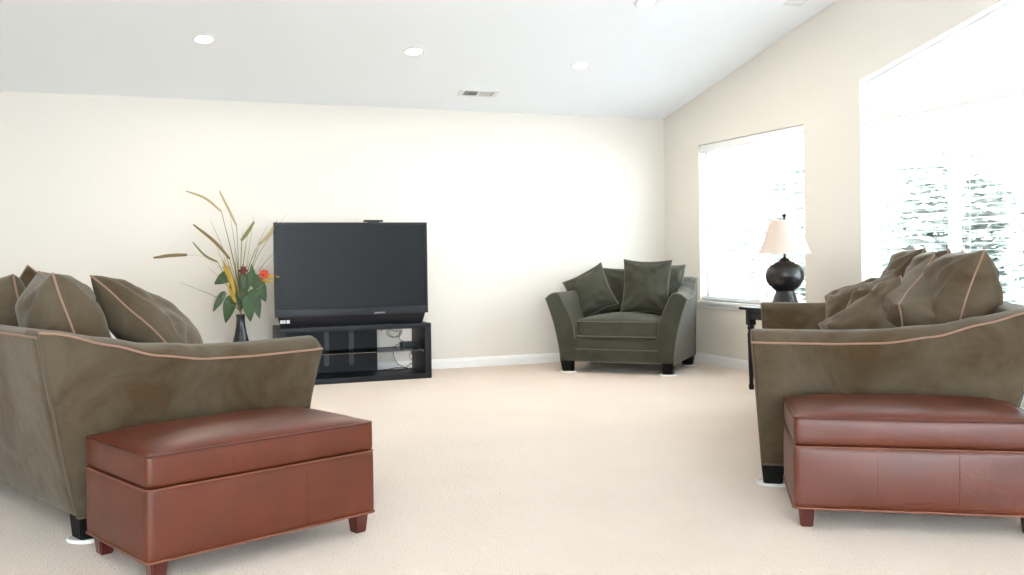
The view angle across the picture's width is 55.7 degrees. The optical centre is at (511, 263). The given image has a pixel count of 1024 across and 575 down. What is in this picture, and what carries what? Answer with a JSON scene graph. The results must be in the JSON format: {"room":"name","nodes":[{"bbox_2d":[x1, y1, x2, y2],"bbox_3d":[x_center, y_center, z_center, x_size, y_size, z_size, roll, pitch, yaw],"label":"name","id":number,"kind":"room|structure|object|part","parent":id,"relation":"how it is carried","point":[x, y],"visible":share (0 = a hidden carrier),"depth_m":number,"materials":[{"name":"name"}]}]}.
{"room":"living room","nodes":[
{"label":"living room","id":0,"kind":"room"},
{"bbox_2d":[0,91,664,361],"bbox_3d":[-2.494,-0.200,8.521,8.982,2.450,0.160,-1,1,-21],"label":"wall","id":1,"kind":"structure","parent":0,"point":[515,207],"depth_m":8.76,"materials":[{"name":"beige paint"}]},
{"bbox_2d":[377,353,559,369],"bbox_3d":[-2.454,0.980,8.450,8.648,0.091,0.014,-1,1,-21],"label":"baseboard","id":2,"kind":"structure","parent":1,"relation":"attached to","point":[546,357],"depth_m":9.28,"materials":[{"name":"white paint"}]},
{"bbox_2d":[0,0,836,118],"bbox_3d":[-0.345,-2.095,2.841,8.982,1.482,12.290,-1,1,-21],"label":"ceiling","id":3,"kind":"structure","parent":0,"point":[651,62],"depth_m":7.67,"materials":[{"name":"white paint"}]},
{"bbox_2d":[191,34,216,44],"bbox_3d":[-2.284,-1.659,7.192,0.183,0.043,0.180,-1,1,-16],"label":"recessed light","id":4,"kind":"object","parent":3,"relation":"in","point":[203,39],"visible":1,"depth_m":7.19,"materials":[{"name":"white paint"}]},
{"bbox_2d":[402,47,424,56],"bbox_3d":[-0.783,-1.689,7.747,0.183,0.043,0.180,-1,1,-16],"label":"recessed light","id":5,"kind":"object","parent":3,"relation":"in","point":[411,51],"visible":1,"depth_m":7.74,"materials":[{"name":"white paint"}]},
{"bbox_2d":[457,89,499,97],"bbox_3d":[-0.305,-1.539,8.783,0.360,0.038,0.148,-1,1,-21],"label":"ceiling vent","id":6,"kind":"object","parent":3,"relation":"in","point":[464,92],"visible":1,"depth_m":8.77,"materials":[{"name":"white metal"}]},
{"bbox_2d":[570,61,590,69],"bbox_3d":[0.590,-1.700,8.345,0.183,0.043,0.180,-1,1,-16],"label":"recessed light","id":7,"kind":"object","parent":3,"relation":"in","point":[580,65],"visible":1,"depth_m":8.34,"materials":[{"name":"white paint"}]},
{"bbox_2d":[634,0,658,8],"bbox_3d":[1.002,-1.942,7.232,0.183,0.043,0.180,-1,1,-16],"label":"recessed light","id":8,"kind":"object","parent":3,"relation":"in","point":[642,4],"visible":1,"depth_m":7.24,"materials":[{"name":"white paint"}]},
{"bbox_2d":[783,0,807,6],"bbox_3d":[2.220,-2.029,7.335,0.150,0.081,0.354,-1,1,-21],"label":"ceiling vent","id":9,"kind":"object","parent":3,"relation":"in","point":[797,3],"visible":1,"depth_m":7.45,"materials":[{"name":"white"}]},
{"bbox_2d":[0,361,1023,574],"bbox_3d":[-0.301,1.112,2.873,8.982,0.120,12.290,-1,1,-21],"label":"floor","id":10,"kind":"structure","parent":0,"point":[600,468],"depth_m":4.13,"materials":[{"name":"beige carpet"}]},
{"bbox_2d":[66,534,94,543],"bbox_3d":[-1.633,1.054,3.737,0.154,0.014,0.154,-1,1,-21],"label":"cup","id":11,"kind":"object","parent":10,"relation":"on","point":[70,539],"visible":0.34,"depth_m":3.67,"materials":[{"name":"white plastic"}]},
{"bbox_2d":[0,324,322,539],"bbox_3d":[-2.133,0.644,4.727,2.479,0.827,1.208,0,1,44],"label":"sofa","id":12,"kind":"object","parent":10,"relation":"on","point":[58,389],"visible":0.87,"depth_m":3.75,"materials":[{"name":"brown fabric"}]},
{"bbox_2d":[0,274,25,326],"bbox_3d":[-2.319,0.326,4.455,0.354,0.564,0.580,-1,1,-44],"label":"throw pillow","id":13,"kind":"object","parent":12,"relation":"on","point":[12,287],"visible":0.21,"depth_m":4.22,"materials":[{"name":"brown fabric"}]},
{"bbox_2d":[19,265,37,287],"bbox_3d":[-2.539,0.320,5.203,0.275,0.628,0.651,0,1,41],"label":"throw pillow","id":14,"kind":"object","parent":12,"relation":"on","point":[28,274],"visible":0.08,"depth_m":5.05,"materials":[{"name":"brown fabric"}]},
{"bbox_3d":[-2.448,0.609,4.407,2.406,0.713,0.297,0,1,44],"label":"backrest","id":15,"kind":"part","parent":12,"relation":"part of","materials":[{"name":"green fabric"}]},
{"bbox_2d":[15,271,111,337],"bbox_3d":[-1.866,0.327,4.060,0.366,0.590,0.593,-1,1,-34],"label":"throw pillow","id":16,"kind":"object","parent":12,"relation":"on","point":[50,301],"visible":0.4,"depth_m":3.83,"materials":[{"name":"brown fabric"}]},
{"bbox_3d":[-1.631,1.005,3.733,0.103,0.096,0.103,0,1,44],"label":"leg","id":17,"kind":"part","parent":12,"relation":"part of","materials":[{"name":"black wood"}]},
{"bbox_2d":[90,275,203,343],"bbox_3d":[-1.631,0.309,4.393,0.443,0.527,0.596,-1,1,-6],"label":"throw pillow","id":18,"kind":"object","parent":12,"relation":"on","point":[132,313],"visible":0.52,"depth_m":4.19,"materials":[{"name":"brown fabric"}]},
{"bbox_2d":[85,407,374,574],"bbox_3d":[-1.049,0.821,3.665,0.923,0.465,0.567,-1,1,-44],"label":"storage ottoman","id":19,"kind":"object","parent":10,"relation":"on","point":[157,494],"visible":1,"depth_m":3.42,"materials":[{"name":"orange leather"}]},
{"bbox_3d":[-1.491,1.020,3.551,0.061,0.082,0.061,-1,1,-44],"label":"leg","id":20,"kind":"part","parent":19,"relation":"part of","materials":[{"name":"brown wood"}]},
{"bbox_3d":[-1.184,1.019,3.229,0.061,0.082,0.061,-1,1,-44],"label":"leg","id":21,"kind":"part","parent":19,"relation":"part of","materials":[{"name":"brown wood"}]},
{"bbox_3d":[-1.051,0.621,3.663,0.883,0.065,0.527,-1,1,-44],"label":"seat","id":22,"kind":"part","parent":19,"relation":"part of","materials":[{"name":"orange leather"}]},
{"bbox_3d":[-1.051,0.678,3.664,0.909,0.112,0.553,-1,1,-44],"label":"lid","id":23,"kind":"part","parent":19,"relation":"part of","materials":[{"name":"orange leather"}]},
{"bbox_3d":[-0.601,1.006,3.784,0.061,0.082,0.061,-1,1,-44],"label":"leg","id":24,"kind":"part","parent":19,"relation":"part of","materials":[{"name":"brown wood"}]},
{"bbox_2d":[233,314,248,341],"bbox_3d":[-2.244,0.725,8.033,0.230,0.602,0.230,-1,1,-21],"label":"floor vase","id":25,"kind":"object","parent":10,"relation":"on","point":[240,335],"visible":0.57,"depth_m":8.00,"materials":[{"name":"black ceramic"}]},
{"bbox_2d":[153,190,284,322],"bbox_3d":[-2.377,0.038,7.947,1.052,1.277,0.186,-1,1,-21],"label":"flower arrangement","id":26,"kind":"object","parent":25,"relation":"in","point":[249,301],"visible":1,"depth_m":8.00,"materials":[{"name":"plant"}]},
{"bbox_3d":[-2.454,0.387,7.923,0.499,0.482,0.066,-1,1,-21],"label":"grass blade","id":27,"kind":"part","parent":26,"relation":"part of","materials":[{"name":"plant"}]},
{"bbox_3d":[-2.309,0.125,7.987,0.153,1.102,0.010,-1,1,-33],"label":"stem","id":28,"kind":"part","parent":26,"relation":"part of","materials":[{"name":"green plant"}]},
{"bbox_3d":[-2.286,0.112,8.032,0.074,1.027,0.044,-1,1,-21],"label":"grass blade","id":29,"kind":"part","parent":26,"relation":"part of","materials":[{"name":"plant"}]},
{"bbox_2d":[273,321,431,384],"bbox_3d":[-1.388,0.770,8.440,1.297,0.482,0.454,-1,1,-21],"label":"tv stand","id":30,"kind":"object","parent":10,"relation":"on","point":[349,353],"visible":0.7,"depth_m":8.51,"materials":[{"name":"black wood"}]},
{"bbox_3d":[-1.968,0.800,8.219,0.055,0.437,0.452,-1,1,-21],"label":"panel","id":31,"kind":"part","parent":30,"relation":"part of","materials":[{"name":"black wood"}]},
{"bbox_3d":[-1.616,0.770,8.574,0.858,0.395,0.018,-1,1,-21],"label":"panel","id":32,"kind":"part","parent":30,"relation":"part of","materials":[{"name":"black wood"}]},
{"bbox_2d":[273,222,427,327],"bbox_3d":[-1.412,0.090,8.419,1.314,0.878,0.332,-1,1,-21],"label":"television","id":33,"kind":"object","parent":30,"relation":"on","point":[329,273],"visible":1,"depth_m":8.27,"materials":[{"name":"black plastic"}]},
{"bbox_2d":[363,220,382,221],"bbox_3d":[-1.204,-0.357,8.417,0.164,0.038,0.060,-1,1,-21],"label":"bar","id":34,"kind":"object","parent":33,"relation":"on","point":[363,220],"visible":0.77,"depth_m":8.39,"materials":[{"name":"black plastic"}]},
{"bbox_3d":[-1.391,0.550,8.438,1.297,0.042,0.454,-1,1,-21],"label":"panel","id":35,"kind":"part","parent":30,"relation":"part of","materials":[{"name":"black wood"}]},
{"bbox_3d":[-1.386,0.988,8.444,1.293,0.045,0.450,-1,1,-21],"label":"panel","id":36,"kind":"part","parent":30,"relation":"part of","materials":[{"name":"black wood"}]},
{"bbox_2d":[320,346,423,354],"bbox_3d":[-1.387,0.764,8.438,1.185,0.008,0.389,-1,1,-21],"label":"glass shelf","id":37,"kind":"object","parent":30,"relation":"attached to","point":[327,350],"depth_m":8.50,"materials":[{"name":"black glass"}]},
{"bbox_2d":[381,329,401,340],"bbox_3d":[-1.071,0.639,8.703,0.206,0.135,0.056,-1,1,-3],"label":"power cable","id":38,"kind":"object","parent":30,"relation":"hanging from","point":[399,334],"visible":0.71,"depth_m":8.71,"materials":[{"name":"black plastic"}]},
{"bbox_2d":[383,344,407,370],"bbox_3d":[-1.040,0.836,8.637,0.161,0.238,0.166,0,1,29],"label":"power cable","id":39,"kind":"object","parent":30,"relation":"hanging from","point":[397,344],"visible":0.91,"depth_m":8.66,"materials":[{"name":"black plastic"}]},
{"bbox_2d":[399,341,420,348],"bbox_3d":[-0.903,0.723,8.617,0.170,0.056,0.132,-1,1,-21],"label":"box","id":40,"kind":"object","parent":30,"relation":"on","point":[402,344],"visible":1,"depth_m":8.56,"materials":[{"name":"black plastic"}]},
{"bbox_3d":[-0.880,0.723,8.557,0.150,0.034,0.004,-1,1,-21],"label":"panel","id":41,"kind":"part","parent":40,"relation":"part of","materials":[{"name":"black plastic"}]},
{"bbox_2d":[406,351,416,369],"bbox_3d":[-0.897,0.836,8.725,0.098,0.233,0.097,-1,1,6],"label":"power cable","id":42,"kind":"object","parent":30,"relation":"in","point":[412,351],"visible":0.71,"depth_m":8.75,"materials":[{"name":"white plastic"}]},
{"bbox_3d":[-0.809,0.780,8.664,0.055,0.437,0.452,-1,1,-21],"label":"panel","id":43,"kind":"part","parent":30,"relation":"part of","materials":[{"name":"black wood"}]},
{"bbox_2d":[560,370,576,372],"bbox_3d":[0.509,0.975,8.773,0.154,0.014,0.154,-1,1,-21],"label":"cup","id":44,"kind":"object","parent":10,"relation":"on","point":[560,370],"visible":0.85,"depth_m":8.71,"materials":[{"name":"white plastic"}]},
{"bbox_2d":[545,277,697,374],"bbox_3d":[1.075,0.555,8.946,1.299,0.834,0.930,-1,1,23],"label":"armchair","id":45,"kind":"object","parent":10,"relation":"on","point":[667,339],"visible":0.86,"depth_m":8.60,"materials":[{"name":"green fabric"}]},
{"bbox_3d":[0.505,0.926,8.774,0.103,0.096,0.103,-1,1,23],"label":"leg","id":46,"kind":"part","parent":45,"relation":"part of","materials":[{"name":"black wood"}]},
{"bbox_3d":[0.605,0.510,9.138,0.265,0.734,0.919,-1,1,23],"label":"armrest","id":47,"kind":"part","parent":45,"relation":"part of","materials":[{"name":"green fabric"}]},
{"bbox_2d":[562,262,618,316],"bbox_3d":[0.725,0.274,9.075,0.581,0.567,0.256,-1,1,24],"label":"throw pillow","id":48,"kind":"object","parent":45,"relation":"on","point":[592,287],"visible":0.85,"depth_m":8.99,"materials":[{"name":"green fabric"}]},
{"bbox_3d":[0.935,0.775,8.604,0.770,0.205,0.100,-1,1,23],"label":"rail","id":49,"kind":"part","parent":45,"relation":"part of","materials":[{"name":"green fabric"}]},
{"bbox_2d":[577,312,660,339],"bbox_3d":[1.043,0.558,8.868,0.756,0.226,0.700,-1,1,23],"label":"seat cushion","id":50,"kind":"object","parent":45,"relation":"on","point":[614,325],"depth_m":8.57,"materials":[{"name":"green fabric"}]},
{"bbox_2d":[599,268,661,314],"bbox_3d":[1.178,0.269,9.200,0.729,0.468,0.239,-1,1,17],"label":"throw pillow","id":51,"kind":"object","parent":45,"relation":"on","point":[615,277],"visible":0.18,"depth_m":9.22,"materials":[{"name":"green fabric"}]},
{"bbox_2d":[620,259,671,313],"bbox_3d":[1.226,0.215,8.873,0.470,0.511,0.229,-1,1,24],"label":"throw pillow","id":52,"kind":"object","parent":45,"relation":"on","point":[646,284],"visible":0.88,"depth_m":8.80,"materials":[{"name":"green fabric"}]},
{"bbox_3d":[1.361,0.918,8.418,0.103,0.096,0.103,-1,1,23],"label":"leg","id":53,"kind":"part","parent":45,"relation":"part of","materials":[{"name":"black wood"}]},
{"bbox_3d":[1.542,0.501,8.748,0.265,0.734,0.919,-1,1,23],"label":"armrest","id":54,"kind":"part","parent":45,"relation":"part of","materials":[{"name":"green fabric"}]},
{"bbox_2d":[669,264,685,297],"bbox_3d":[1.416,0.206,8.989,0.404,0.450,0.189,-1,1,2],"label":"throw pillow","id":55,"kind":"object","parent":45,"relation":"on","point":[677,271],"visible":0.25,"depth_m":8.93,"materials":[{"name":"green fabric"}]},
{"bbox_3d":[1.661,0.906,9.138,0.103,0.096,0.103,-1,1,23],"label":"leg","id":56,"kind":"part","parent":45,"relation":"part of","materials":[{"name":"black wood"}]},
{"bbox_2d":[660,373,676,376],"bbox_3d":[1.358,0.967,8.420,0.154,0.014,0.154,-1,1,-21],"label":"cup","id":57,"kind":"object","parent":10,"relation":"on","point":[661,374],"visible":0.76,"depth_m":8.36,"materials":[{"name":"white plastic"}]},
{"bbox_2d":[739,306,760,389],"bbox_3d":[2.165,0.653,7.375,0.630,0.640,0.590,-1,1,-21],"label":"end table","id":58,"kind":"object","parent":10,"relation":"on","point":[753,313],"visible":0.23,"depth_m":7.48,"materials":[{"name":"black wood"}]},
{"bbox_3d":[1.849,0.668,7.501,0.056,0.616,0.056,-1,1,-21],"label":"leg","id":59,"kind":"part","parent":58,"relation":"part of","materials":[{"name":"black wood"}]},
{"bbox_2d":[758,213,810,302],"bbox_3d":[2.076,-0.024,7.386,0.392,0.716,0.392,-1,1,-21],"label":"table lamp","id":60,"kind":"object","parent":58,"relation":"on","point":[784,236],"visible":0.91,"depth_m":7.28,"materials":[{"name":"black ceramic"}]},
{"bbox_3d":[2.074,-0.202,7.385,0.392,0.256,0.392,-1,1,-21],"label":"lamp shade","id":61,"kind":"part","parent":60,"relation":"part of","materials":[{"name":"beige fabric"}]},
{"bbox_2d":[756,477,785,487],"bbox_3d":[1.204,1.008,4.469,0.154,0.014,0.154,-1,1,-21],"label":"cup","id":62,"kind":"object","parent":10,"relation":"on","point":[759,481],"visible":0.55,"depth_m":4.41,"materials":[{"name":"white plastic"}]},
{"bbox_2d":[750,301,1023,483],"bbox_3d":[1.971,0.583,5.340,1.208,0.827,2.479,-1,1,15],"label":"sofa","id":63,"kind":"object","parent":10,"relation":"on","point":[978,356],"visible":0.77,"depth_m":4.21,"materials":[{"name":"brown fabric"}]},
{"bbox_3d":[1.202,0.960,4.465,0.103,0.096,0.103,-1,1,15],"label":"leg","id":64,"kind":"part","parent":63,"relation":"part of","materials":[{"name":"black wood"}]},
{"bbox_3d":[2.262,0.518,6.399,1.198,0.727,0.267,-1,1,15],"label":"armrest","id":65,"kind":"part","parent":63,"relation":"part of","materials":[{"name":"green fabric"}]},
{"bbox_2d":[824,278,877,319],"bbox_3d":[2.153,0.279,5.972,0.549,0.430,0.375,0,1,33],"label":"throw pillow","id":66,"kind":"object","parent":63,"relation":"on","point":[837,300],"visible":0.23,"depth_m":6.00,"materials":[{"name":"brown fabric"}]},
{"bbox_2d":[818,275,902,329],"bbox_3d":[1.753,0.334,4.677,0.562,0.546,0.341,-1,1,24],"label":"throw pillow","id":67,"kind":"object","parent":63,"relation":"on","point":[866,312],"visible":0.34,"depth_m":4.64,"materials":[{"name":"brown fabric"}]},
{"bbox_2d":[846,269,896,307],"bbox_3d":[2.084,0.253,5.657,0.565,0.480,0.326,-1,1,-44],"label":"throw pillow","id":68,"kind":"object","parent":63,"relation":"on","point":[865,288],"visible":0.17,"depth_m":5.49,"materials":[{"name":"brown fabric"}]},
{"bbox_2d":[882,247,926,277],"bbox_3d":[2.332,0.199,5.803,0.341,0.589,0.607,-1,1,10],"label":"throw pillow","id":69,"kind":"object","parent":63,"relation":"on","point":[899,261],"visible":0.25,"depth_m":5.63,"materials":[{"name":"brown fabric"}]},
{"bbox_2d":[882,254,937,326],"bbox_3d":[1.986,0.273,4.680,0.481,0.630,0.507,-1,1,-3],"label":"throw pillow","id":70,"kind":"object","parent":63,"relation":"on","point":[910,303],"visible":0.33,"depth_m":4.49,"materials":[{"name":"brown fabric"}]},
{"bbox_2d":[904,249,950,275],"bbox_3d":[2.221,0.219,5.204,0.346,0.591,0.568,-1,1,14],"label":"throw pillow","id":71,"kind":"object","parent":63,"relation":"on","point":[922,257],"visible":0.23,"depth_m":5.14,"materials":[{"name":"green fabric"}]},
{"bbox_2d":[923,249,1003,324],"bbox_3d":[2.099,0.227,4.615,0.372,0.582,0.590,-1,1,15],"label":"throw pillow","id":72,"kind":"object","parent":63,"relation":"on","point":[963,285],"visible":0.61,"depth_m":4.37,"materials":[{"name":"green fabric"}]},
{"bbox_3d":[2.402,0.535,5.220,0.297,0.713,2.406,-1,1,15],"label":"backrest","id":73,"kind":"part","parent":63,"relation":"part of","materials":[{"name":"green fabric"}]},
{"bbox_2d":[783,394,1023,532],"bbox_3d":[1.585,0.783,3.921,0.923,0.465,0.567,-1,1,12],"label":"storage ottoman","id":74,"kind":"object","parent":10,"relation":"on","point":[888,453],"visible":1,"depth_m":3.67,"materials":[{"name":"orange leather"}]},
{"bbox_3d":[1.149,0.982,3.786,0.061,0.082,0.061,-1,1,12],"label":"leg","id":75,"kind":"part","parent":74,"relation":"part of","materials":[{"name":"brown wood"}]},
{"bbox_3d":[1.583,0.639,3.920,0.909,0.112,0.553,-1,1,12],"label":"lid","id":76,"kind":"part","parent":74,"relation":"part of","materials":[{"name":"orange leather"}]},
{"bbox_3d":[1.583,0.583,3.919,0.883,0.065,0.527,-1,1,12],"label":"seat","id":77,"kind":"part","parent":74,"relation":"part of","materials":[{"name":"orange leather"}]},
{"bbox_3d":[1.937,0.973,3.625,0.061,0.082,0.061,-1,1,12],"label":"leg","id":78,"kind":"part","parent":74,"relation":"part of","materials":[{"name":"brown wood"}]},
{"bbox_2d":[664,0,1023,406],"bbox_3d":[3.789,-0.903,4.436,0.160,3.768,11.970,-1,1,-21],"label":"wall","id":79,"kind":"structure","parent":0,"point":[815,77],"depth_m":7.74,"materials":[{"name":"beige paint"}]},
{"bbox_2d":[697,142,804,310],"bbox_3d":[2.141,-0.354,8.656,0.163,1.565,1.666,-1,1,-21],"label":"window","id":80,"kind":"structure","parent":79,"relation":"in","point":[760,271],"depth_m":8.78,"materials":[{"name":"white plastic"}]},
{"bbox_3d":[2.131,0.375,8.655,0.120,0.028,1.666,-1,1,-21],"label":"sill","id":81,"kind":"part","parent":80,"relation":"part of","materials":[{"name":"white paint"}]},
{"bbox_2d":[700,125,804,302],"bbox_3d":[2.137,-0.391,8.654,0.065,1.483,1.566,-1,1,-21],"label":"window blind","id":82,"kind":"object","parent":80,"relation":"attached to","point":[798,130],"visible":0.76,"depth_m":8.65,"materials":[{"name":"white plastic"}]},
{"bbox_3d":[2.149,0.342,8.662,0.050,0.018,1.556,-1,1,-21],"label":"rail","id":83,"kind":"part","parent":82,"relation":"part of","materials":[{"name":"white plastic"}]},
{"bbox_3d":[2.115,-0.373,8.646,0.002,1.417,0.002,-1,1,-21],"label":"ladder cord","id":84,"kind":"part","parent":82,"relation":"part of","materials":[{"name":"white fabric"}]},
{"bbox_3d":[2.164,-0.374,8.665,0.002,1.417,0.002,-1,1,-21],"label":"ladder cord","id":85,"kind":"part","parent":82,"relation":"part of","materials":[{"name":"white fabric"}]},
{"bbox_2d":[694,352,1023,409],"bbox_3d":[3.733,0.936,4.423,0.014,0.091,11.970,-1,1,-21],"label":"baseboard","id":86,"kind":"structure","parent":79,"relation":"attached to","point":[728,362],"depth_m":9.02,"materials":[{"name":"white paint"}]},
{"bbox_2d":[867,0,1023,277],"bbox_3d":[3.002,-0.670,6.404,0.165,2.220,1.987,-1,1,-21],"label":"window","id":87,"kind":"structure","parent":79,"relation":"in","point":[1005,10],"depth_m":6.59,"materials":[{"name":"white plastic"}]},
{"bbox_2d":[862,82,1023,303],"bbox_3d":[3.002,-0.375,6.405,0.065,1.473,1.887,-1,1,-21],"label":"window blind","id":88,"kind":"object","parent":87,"relation":"attached to","point":[1013,90],"visible":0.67,"depth_m":6.52,"materials":[{"name":"white plastic"}]},
{"bbox_3d":[2.737,-0.361,7.027,0.002,1.407,0.002,-1,1,-21],"label":"ladder cord","id":89,"kind":"part","parent":88,"relation":"part of","materials":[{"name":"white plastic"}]},
{"bbox_3d":[2.786,-0.361,7.046,0.002,1.407,0.002,-1,1,-21],"label":"ladder cord","id":90,"kind":"part","parent":88,"relation":"part of","materials":[{"name":"white fabric"}]},
{"bbox_3d":[2.980,-0.357,6.397,0.002,1.407,0.002,-1,1,-21],"label":"ladder cord","id":91,"kind":"part","parent":88,"relation":"part of","materials":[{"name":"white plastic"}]},
{"bbox_3d":[3.028,-0.358,6.415,0.002,1.407,0.002,-1,1,-21],"label":"ladder cord","id":92,"kind":"part","parent":88,"relation":"part of","materials":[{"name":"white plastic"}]},
{"label":"outside","id":93,"kind":"structure","parent":0,"visible":0},
{"bbox_2d":[730,293,1022,302],"bbox_3d":[12.934,1.213,11.404,21.840,0.150,40.000,-1,1,-21],"label":"ground","id":94,"kind":"structure","parent":93,"point":[746,296],"depth_m":29.99,"materials":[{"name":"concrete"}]},
{"bbox_2d":[717,137,894,300],"bbox_3d":[4.065,-0.267,13.345,2.406,3.012,2.435,-1,1,-21],"label":"tree","id":95,"kind":"object","parent":94,"relation":"on","point":[748,254],"visible":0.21,"depth_m":13.12,"materials":[{"name":"green plant"}]},
{"bbox_2d":[879,138,1023,302],"bbox_3d":[5.131,-0.117,11.414,1.840,2.724,1.886,-1,1,-21],"label":"tree","id":96,"kind":"object","parent":94,"relation":"on","point":[930,244],"visible":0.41,"depth_m":10.98,"materials":[{"name":"green plant"}]},
{"bbox_2d":[1001,202,1023,305],"bbox_3d":[5.863,0.086,9.329,2.147,2.339,2.111,-1,1,-21],"label":"shrub","id":97,"kind":"object","parent":94,"relation":"on","point":[1018,261],"visible":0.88,"depth_m":9.60,"materials":[{"name":"green plant"}]}
]}

